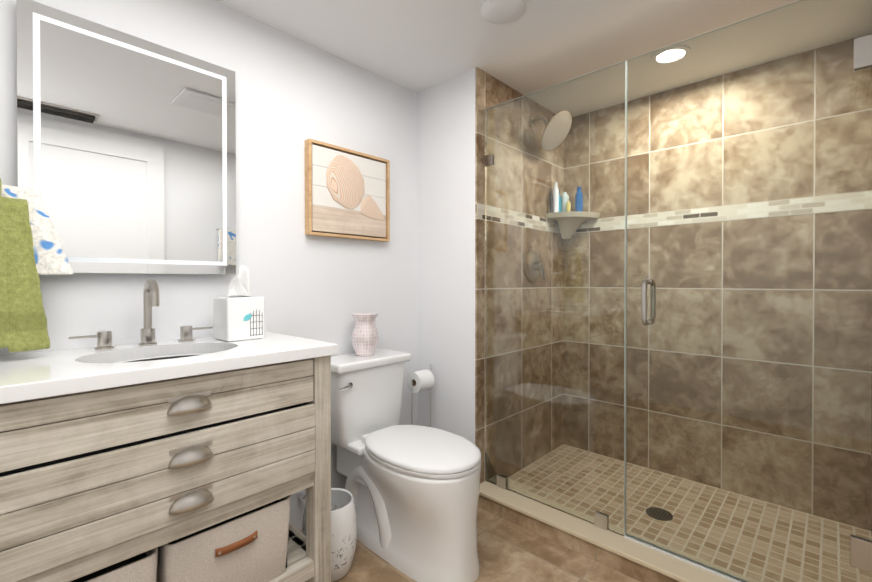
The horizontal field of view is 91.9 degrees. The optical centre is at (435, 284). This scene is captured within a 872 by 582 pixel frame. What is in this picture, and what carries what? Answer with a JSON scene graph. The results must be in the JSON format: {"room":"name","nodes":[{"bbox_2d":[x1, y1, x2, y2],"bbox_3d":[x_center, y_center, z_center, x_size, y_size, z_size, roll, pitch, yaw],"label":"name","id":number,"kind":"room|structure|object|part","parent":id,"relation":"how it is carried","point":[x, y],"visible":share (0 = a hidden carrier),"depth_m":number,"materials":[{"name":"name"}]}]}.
{"room":"bathroom","nodes":[
{"label":"bathroom","id":0,"kind":"room"},
{"bbox_2d":[0,0,417,530],"bbox_3d":[-1.019,0.011,1.589,0.100,2.255,2.550,0,1,43],"label":"wall","id":1,"kind":"structure","parent":0,"point":[292,94],"depth_m":1.85,"materials":[{"name":"white paint"}]},
{"bbox_2d":[0,178,72,351],"bbox_3d":[-1.368,-0.055,1.016,0.175,0.484,0.741,0,1,43],"label":"towel rail","id":2,"kind":"object","parent":1,"relation":"attached to","point":[31,249],"visible":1,"depth_m":1.17,"materials":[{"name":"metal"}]},
{"bbox_2d":[0,178,9,347],"bbox_3d":[-1.216,-0.063,1.152,0.140,0.471,0.079,0,1,43],"label":"towel","id":3,"kind":"object","parent":2,"relation":"hanging from","point":[4,189],"depth_m":1.14,"materials":[{"name":"green fabric"}]},
{"bbox_2d":[1,197,49,351],"bbox_3d":[-1.165,-0.030,1.194,0.122,0.431,0.102,0,1,43],"label":"towel","id":4,"kind":"object","parent":2,"relation":"hanging from","point":[25,221],"depth_m":1.17,"materials":[{"name":"green fabric"}]},
{"bbox_2d":[1,184,72,274],"bbox_3d":[-1.193,-0.153,1.185,0.112,0.254,0.254,0,1,43],"label":"towel","id":5,"kind":"object","parent":2,"relation":"hanging from","point":[30,242],"depth_m":1.18,"materials":[{"name":"white fabric"}]},
{"bbox_2d":[16,0,235,274],"bbox_3d":[-1.028,-0.442,1.474,0.039,0.810,0.620,0,1,43],"label":"led mirror","id":6,"kind":"object","parent":1,"relation":"attached to","point":[126,152],"visible":0.81,"depth_m":1.42,"materials":[{"name":"silver mirror"}]},
{"bbox_2d":[305,138,389,241],"bbox_3d":[-0.427,-0.448,2.108,0.046,0.436,0.478,0,1,43],"label":"framed picture","id":7,"kind":"object","parent":1,"relation":"attached to","point":[347,193],"visible":1,"depth_m":2.07,"materials":[{"name":"brown wood"}]},
{"bbox_3d":[-0.588,-0.446,1.940,0.041,0.412,0.012,0,1,43],"label":"frame","id":8,"kind":"part","parent":7,"relation":"part of","materials":[{"name":"brown wood"}]},
{"bbox_3d":[-0.428,-0.660,2.108,0.041,0.012,0.478,0,1,43],"label":"frame","id":9,"kind":"part","parent":7,"relation":"part of","materials":[{"name":"brown wood"}]},
{"bbox_3d":[-0.428,-0.236,2.111,0.041,0.012,0.478,0,1,43],"label":"frame","id":10,"kind":"part","parent":7,"relation":"part of","materials":[{"name":"brown wood"}]},
{"bbox_3d":[-0.269,-0.449,2.280,0.041,0.412,0.012,0,1,43],"label":"frame","id":11,"kind":"part","parent":7,"relation":"part of","materials":[{"name":"brown wood"}]},
{"bbox_2d":[417,68,474,443],"bbox_3d":[0.412,0.002,2.797,0.530,2.255,1.170,0,1,43],"label":"wall","id":12,"kind":"structure","parent":0,"point":[446,229],"depth_m":2.32,"materials":[{"name":"white paint"}]},
{"bbox_2d":[475,67,563,483],"bbox_3d":[0.540,0.004,2.539,0.010,2.255,0.970,0,1,43],"label":"shower wall tile","id":13,"kind":"structure","parent":12,"relation":"attached to","point":[491,91],"depth_m":2.45,"materials":[{"name":"brown tile"}]},
{"bbox_2d":[477,203,559,232],"bbox_3d":[0.544,-0.382,2.532,0.002,0.078,0.969,0,1,43],"label":"wall band","id":14,"kind":"object","parent":13,"relation":"attached to","point":[480,211],"visible":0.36,"depth_m":2.45,"materials":[{"name":"tile"}]},
{"bbox_2d":[524,251,545,280],"bbox_3d":[0.618,-0.112,2.560,0.073,0.188,0.188,0,1,43],"label":"shower valve","id":15,"kind":"object","parent":13,"relation":"attached to","point":[532,269],"depth_m":2.55,"materials":[{"name":"silver metal"}]},
{"bbox_3d":[0.641,-0.073,2.555,0.031,0.097,0.049,0,1,43],"label":"lever","id":16,"kind":"part","parent":15,"relation":"part of","materials":[{"name":"silver metal"}]},
{"bbox_2d":[530,111,571,150],"bbox_3d":[0.671,-0.903,2.491,0.238,0.216,0.242,0,1,43],"label":"shower head","id":17,"kind":"object","parent":13,"relation":"attached to","point":[557,133],"depth_m":2.46},
{"bbox_3d":[0.635,-0.956,2.525,0.135,0.095,0.019,0,1,43],"label":"arm","id":18,"kind":"part","parent":17,"relation":"part of"},
{"bbox_2d":[214,0,871,116],"bbox_3d":[0.179,-1.145,1.257,2.290,0.060,3.720,0,1,43],"label":"ceiling","id":19,"kind":"structure","parent":0,"point":[417,46],"depth_m":1.90,"materials":[{"name":"white paint"}]},
{"bbox_2d":[481,0,524,23],"bbox_3d":[0.272,-1.108,1.714,0.178,0.018,0.178,0,1,43],"label":"detector","id":20,"kind":"object","parent":19,"relation":"attached to","point":[500,11],"visible":0.96,"depth_m":1.70,"materials":[{"name":"white paint"}]},
{"bbox_2d":[651,45,690,64],"bbox_3d":[1.144,-1.116,2.057,0.170,0.008,0.170,0,1,43],"label":"recessed light","id":21,"kind":"object","parent":19,"relation":"in","point":[655,56],"depth_m":2.05,"materials":[{"name":"white glass"}]},
{"bbox_3d":[1.144,-1.118,2.057,0.116,0.002,0.116,0,1,43],"label":"ceiling light lens","id":22,"kind":"part","parent":21,"relation":"part of","materials":[{"name":"white plastic"}]},
{"bbox_2d":[300,444,871,581],"bbox_3d":[0.111,1.156,1.200,2.290,0.090,3.520,0,1,43],"label":"floor","id":23,"kind":"structure","parent":0,"point":[758,510],"depth_m":1.88,"materials":[{"name":"beige tile"}]},
{"bbox_2d":[0,278,337,581],"bbox_3d":[-0.840,0.560,1.308,0.548,1.160,0.910,0,1,43],"label":"bathroom vanity","id":24,"kind":"object","parent":23,"relation":"on","point":[110,454],"visible":0.98,"depth_m":1.10,"materials":[{"name":"brown wood"}]},
{"bbox_2d":[70,548,157,581],"bbox_3d":[-0.958,0.823,1.121,0.379,0.236,0.302,0,1,43],"label":"storage basket","id":25,"kind":"object","parent":24,"relation":"in","point":[141,567],"visible":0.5,"depth_m":1.07,"materials":[{"name":"fabric"}]},
{"bbox_3d":[-0.685,0.658,1.163,0.040,0.049,0.756,0,1,43],"label":"rail","id":26,"kind":"part","parent":24,"relation":"part of","materials":[{"name":"brown wood"}]},
{"bbox_2d":[0,332,337,403],"bbox_3d":[-0.845,0.226,1.311,0.533,0.037,0.910,0,1,43],"label":"countertop","id":27,"kind":"structure","parent":24,"relation":"on","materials":[{"name":"white stone"}]},
{"bbox_2d":[69,331,114,349],"bbox_3d":[-1.088,0.180,1.335,0.052,0.055,0.114,0,1,43],"label":"faucet","id":28,"kind":"object","parent":27,"relation":"on","point":[104,338],"depth_m":1.34,"materials":[{"name":"silver metal"}]},
{"bbox_2d":[138,278,158,345],"bbox_3d":[-0.959,0.093,1.417,0.130,0.228,0.054,0,1,43],"label":"faucet","id":29,"kind":"object","parent":27,"relation":"on","point":[151,289],"depth_m":1.43,"materials":[{"name":"silver metal"}]},
{"bbox_2d":[178,325,212,341],"bbox_3d":[-0.884,0.179,1.551,0.052,0.055,0.114,0,1,43],"label":"faucet","id":30,"kind":"object","parent":27,"relation":"on","point":[186,332],"depth_m":1.52,"materials":[{"name":"silver metal"}]},
{"bbox_2d":[214,265,264,341],"bbox_3d":[-0.743,0.066,1.590,0.140,0.278,0.138,0,1,43],"label":"tissue box","id":31,"kind":"object","parent":27,"relation":"on","point":[239,312],"visible":0.98,"depth_m":1.55,"materials":[{"name":"white cardboard"}]},
{"bbox_3d":[-0.658,0.322,1.135,0.029,0.042,0.110,0,1,43],"label":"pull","id":32,"kind":"part","parent":24,"relation":"part of","materials":[{"name":"silver metal"}]},
{"bbox_3d":[-0.651,0.458,1.129,0.029,0.042,0.110,0,1,43],"label":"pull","id":33,"kind":"part","parent":24,"relation":"part of","materials":[{"name":"silver metal"}]},
{"bbox_3d":[-0.651,0.578,1.130,0.029,0.042,0.110,0,1,43],"label":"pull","id":34,"kind":"part","parent":24,"relation":"part of","materials":[{"name":"silver metal"}]},
{"bbox_2d":[156,495,290,581],"bbox_3d":[-0.722,0.818,1.372,0.379,0.242,0.363,0,1,43],"label":"storage basket","id":35,"kind":"object","parent":24,"relation":"in","point":[250,546],"visible":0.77,"depth_m":1.25,"materials":[{"name":"fabric"}]},
{"bbox_3d":[-0.587,0.768,1.245,0.008,0.027,0.120,0,1,43],"label":"handle","id":36,"kind":"part","parent":35,"relation":"part of","materials":[{"name":"brown leather"}]},
{"bbox_3d":[-0.408,0.691,1.464,0.062,0.895,0.062,0,1,43],"label":"leg","id":37,"kind":"part","parent":24,"relation":"part of","materials":[{"name":"brown wood"}]},
{"bbox_2d":[302,488,356,581],"bbox_3d":[-0.424,0.997,1.682,0.216,0.280,0.216,0,1,43],"label":"trash can","id":38,"kind":"object","parent":23,"relation":"on","point":[343,528],"visible":0.46,"depth_m":1.62,"materials":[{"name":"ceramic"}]},
{"bbox_2d":[298,349,480,581],"bbox_3d":[-0.175,0.743,1.839,0.794,0.787,0.498,0,1,43],"label":"toilet","id":39,"kind":"object","parent":23,"relation":"on","point":[414,490],"visible":0.92,"depth_m":1.72,"materials":[{"name":"white ceramic"}]},
{"bbox_3d":[-0.397,0.450,1.831,0.019,0.019,0.072,0,1,43],"label":"lever arm","id":40,"kind":"part","parent":39,"relation":"part of"},
{"bbox_2d":[351,313,378,356],"bbox_3d":[-0.347,0.246,2.064,0.132,0.202,0.132,0,1,43],"label":"mosaic vase","id":41,"kind":"object","parent":39,"relation":"on","point":[364,338],"visible":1,"depth_m":2.02,"materials":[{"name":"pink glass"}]},
{"bbox_3d":[-0.350,0.560,2.049,0.200,0.340,0.410,0,1,43],"label":"tank","id":42,"kind":"part","parent":39,"relation":"part of","materials":[{"name":"white ceramic"}]},
{"bbox_3d":[-0.350,0.369,2.047,0.222,0.042,0.432,0,1,43],"label":"tank lid","id":43,"kind":"part","parent":39,"relation":"part of","materials":[{"name":"white ceramic"}]},
{"bbox_3d":[-0.128,0.926,1.842,0.720,0.421,0.377,0,1,43],"label":"bowl","id":44,"kind":"part","parent":39,"relation":"part of","materials":[{"name":"white ceramic"}]},
{"bbox_3d":[-0.057,0.705,1.774,0.532,0.018,0.384,0,1,43],"label":"seat","id":45,"kind":"part","parent":39,"relation":"part of","materials":[{"name":"white plastic"}]},
{"bbox_3d":[-0.057,0.682,1.774,0.532,0.024,0.384,0,1,43],"label":"seat lid","id":46,"kind":"part","parent":39,"relation":"part of","materials":[{"name":"white plastic"}]},
{"bbox_2d":[407,364,433,426],"bbox_3d":[-0.079,0.789,2.303,0.110,0.689,0.176,0,1,43],"label":"toilet paper stand","id":47,"kind":"object","parent":23,"relation":"on","point":[420,381],"visible":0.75,"depth_m":2.26,"materials":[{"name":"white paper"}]},
{"bbox_3d":[-0.129,0.819,2.250,0.007,0.616,0.007,0,1,43],"label":"rod","id":48,"kind":"part","parent":47,"relation":"part of","materials":[{"name":"silver metal"}]},
{"bbox_3d":[-0.026,0.785,2.359,0.007,0.683,0.022,0,1,43],"label":"rod","id":49,"kind":"part","parent":47,"relation":"part of","materials":[{"name":"silver metal"}]},
{"bbox_2d":[478,481,756,581],"bbox_3d":[0.776,1.093,1.717,1.470,0.088,0.165,0,1,43],"label":"shower curb","id":50,"kind":"object","parent":23,"relation":"on","point":[629,568],"depth_m":1.77,"materials":[{"name":"stone"}]},
{"bbox_3d":[0.776,1.058,1.717,1.470,0.018,0.165,0,1,43],"label":"shower curb wall cap","id":51,"kind":"part","parent":50,"relation":"part of","materials":[{"name":"beige stone"}]},
{"bbox_2d":[485,0,871,581],"bbox_3d":[0.798,0.064,1.734,1.469,1.970,0.132,0,1,43],"label":"glass shower enclosure","id":52,"kind":"object","parent":50,"relation":"on","point":[860,549],"visible":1,"depth_m":1.62,"materials":[{"name":"clear glass"}]},
{"bbox_3d":[0.875,0.071,1.710,0.019,0.182,0.061,0,1,43],"label":"handle","id":53,"kind":"part","parent":52,"relation":"part of","materials":[{"name":"silver metal"}]},
{"bbox_3d":[1.054,0.061,1.493,0.732,1.960,0.010,0,1,43],"label":"door","id":54,"kind":"part","parent":52,"relation":"part of","materials":[{"name":"clear glass"}]},
{"bbox_2d":[646,507,672,520],"bbox_3d":[1.072,1.103,2.025,0.116,0.004,0.116,0,1,43],"label":"shower drain","id":55,"kind":"object","parent":23,"relation":"on","point":[664,512],"depth_m":2.02,"materials":[{"name":"grey metal"}]},
{"bbox_3d":[1.552,0.005,2.397,1.680,2.255,0.190,0,1,43],"label":"wall","id":56,"kind":"structure","parent":0,"visible":0},
{"bbox_2d":[546,182,600,238],"bbox_3d":[0.881,-0.480,2.705,0.255,0.350,0.255,0,1,43],"label":"corner shelf","id":57,"kind":"object","parent":56,"relation":"attached to","point":[555,201],"depth_m":2.73,"materials":[{"name":"beige stone"}]},
{"bbox_2d":[550,191,552,212],"bbox_3d":[0.737,-0.525,2.693,0.018,0.140,0.018,0,1,43],"label":"bottle","id":58,"kind":"object","parent":57,"relation":"on","point":[551,200],"depth_m":2.69,"materials":[{"name":"grey plastic"}]},
{"bbox_2d":[553,185,558,211],"bbox_3d":[0.771,-0.545,2.716,0.040,0.180,0.040,0,1,43],"label":"bottle","id":59,"kind":"object","parent":57,"relation":"on","point":[555,200],"depth_m":2.70,"materials":[{"name":"white plastic"}]},
{"bbox_2d":[566,201,570,211],"bbox_3d":[0.859,-0.498,2.736,0.028,0.085,0.028,0,1,43],"label":"bottle","id":60,"kind":"object","parent":57,"relation":"on","point":[568,206],"depth_m":2.73,"materials":[{"name":"yellow plastic"}]},
{"bbox_3d":[0.881,-0.440,2.705,0.255,0.030,0.255,0,1,43],"label":"plate","id":61,"kind":"part","parent":57,"relation":"part of","materials":[{"name":"beige stone"}]},
{"bbox_2d":[575,190,582,210],"bbox_3d":[0.936,-0.536,2.760,0.048,0.160,0.048,0,1,43],"label":"bottle","id":62,"kind":"object","parent":57,"relation":"on","point":[579,200],"depth_m":2.74,"materials":[{"name":"blue plastic"}]},
{"bbox_2d":[563,33,871,530],"bbox_3d":[1.415,0.005,2.389,1.470,2.255,0.010,0,1,43],"label":"shower wall tile","id":63,"kind":"structure","parent":56,"relation":"attached to","point":[749,292],"depth_m":2.22,"materials":[{"name":"brown tile"}]},
{"bbox_2d":[575,191,871,232],"bbox_3d":[1.411,-0.381,2.382,1.469,0.078,0.002,0,1,43],"label":"wall band","id":64,"kind":"object","parent":63,"relation":"attached to","point":[643,221],"depth_m":2.21,"materials":[{"name":"tile"}]},
{"bbox_3d":[1.723,0.012,1.433,0.270,2.255,0.980,0,1,43],"label":"wall","id":65,"kind":"structure","parent":0,"visible":0},
{"bbox_2d":[870,355,871,538],"bbox_3d":[1.618,0.011,1.525,0.010,2.255,0.970,0,1,43],"label":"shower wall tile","id":66,"kind":"structure","parent":65,"relation":"attached to","point":[871,460],"depth_m":1.86,"materials":[{"name":"brown tile"}]}
]}

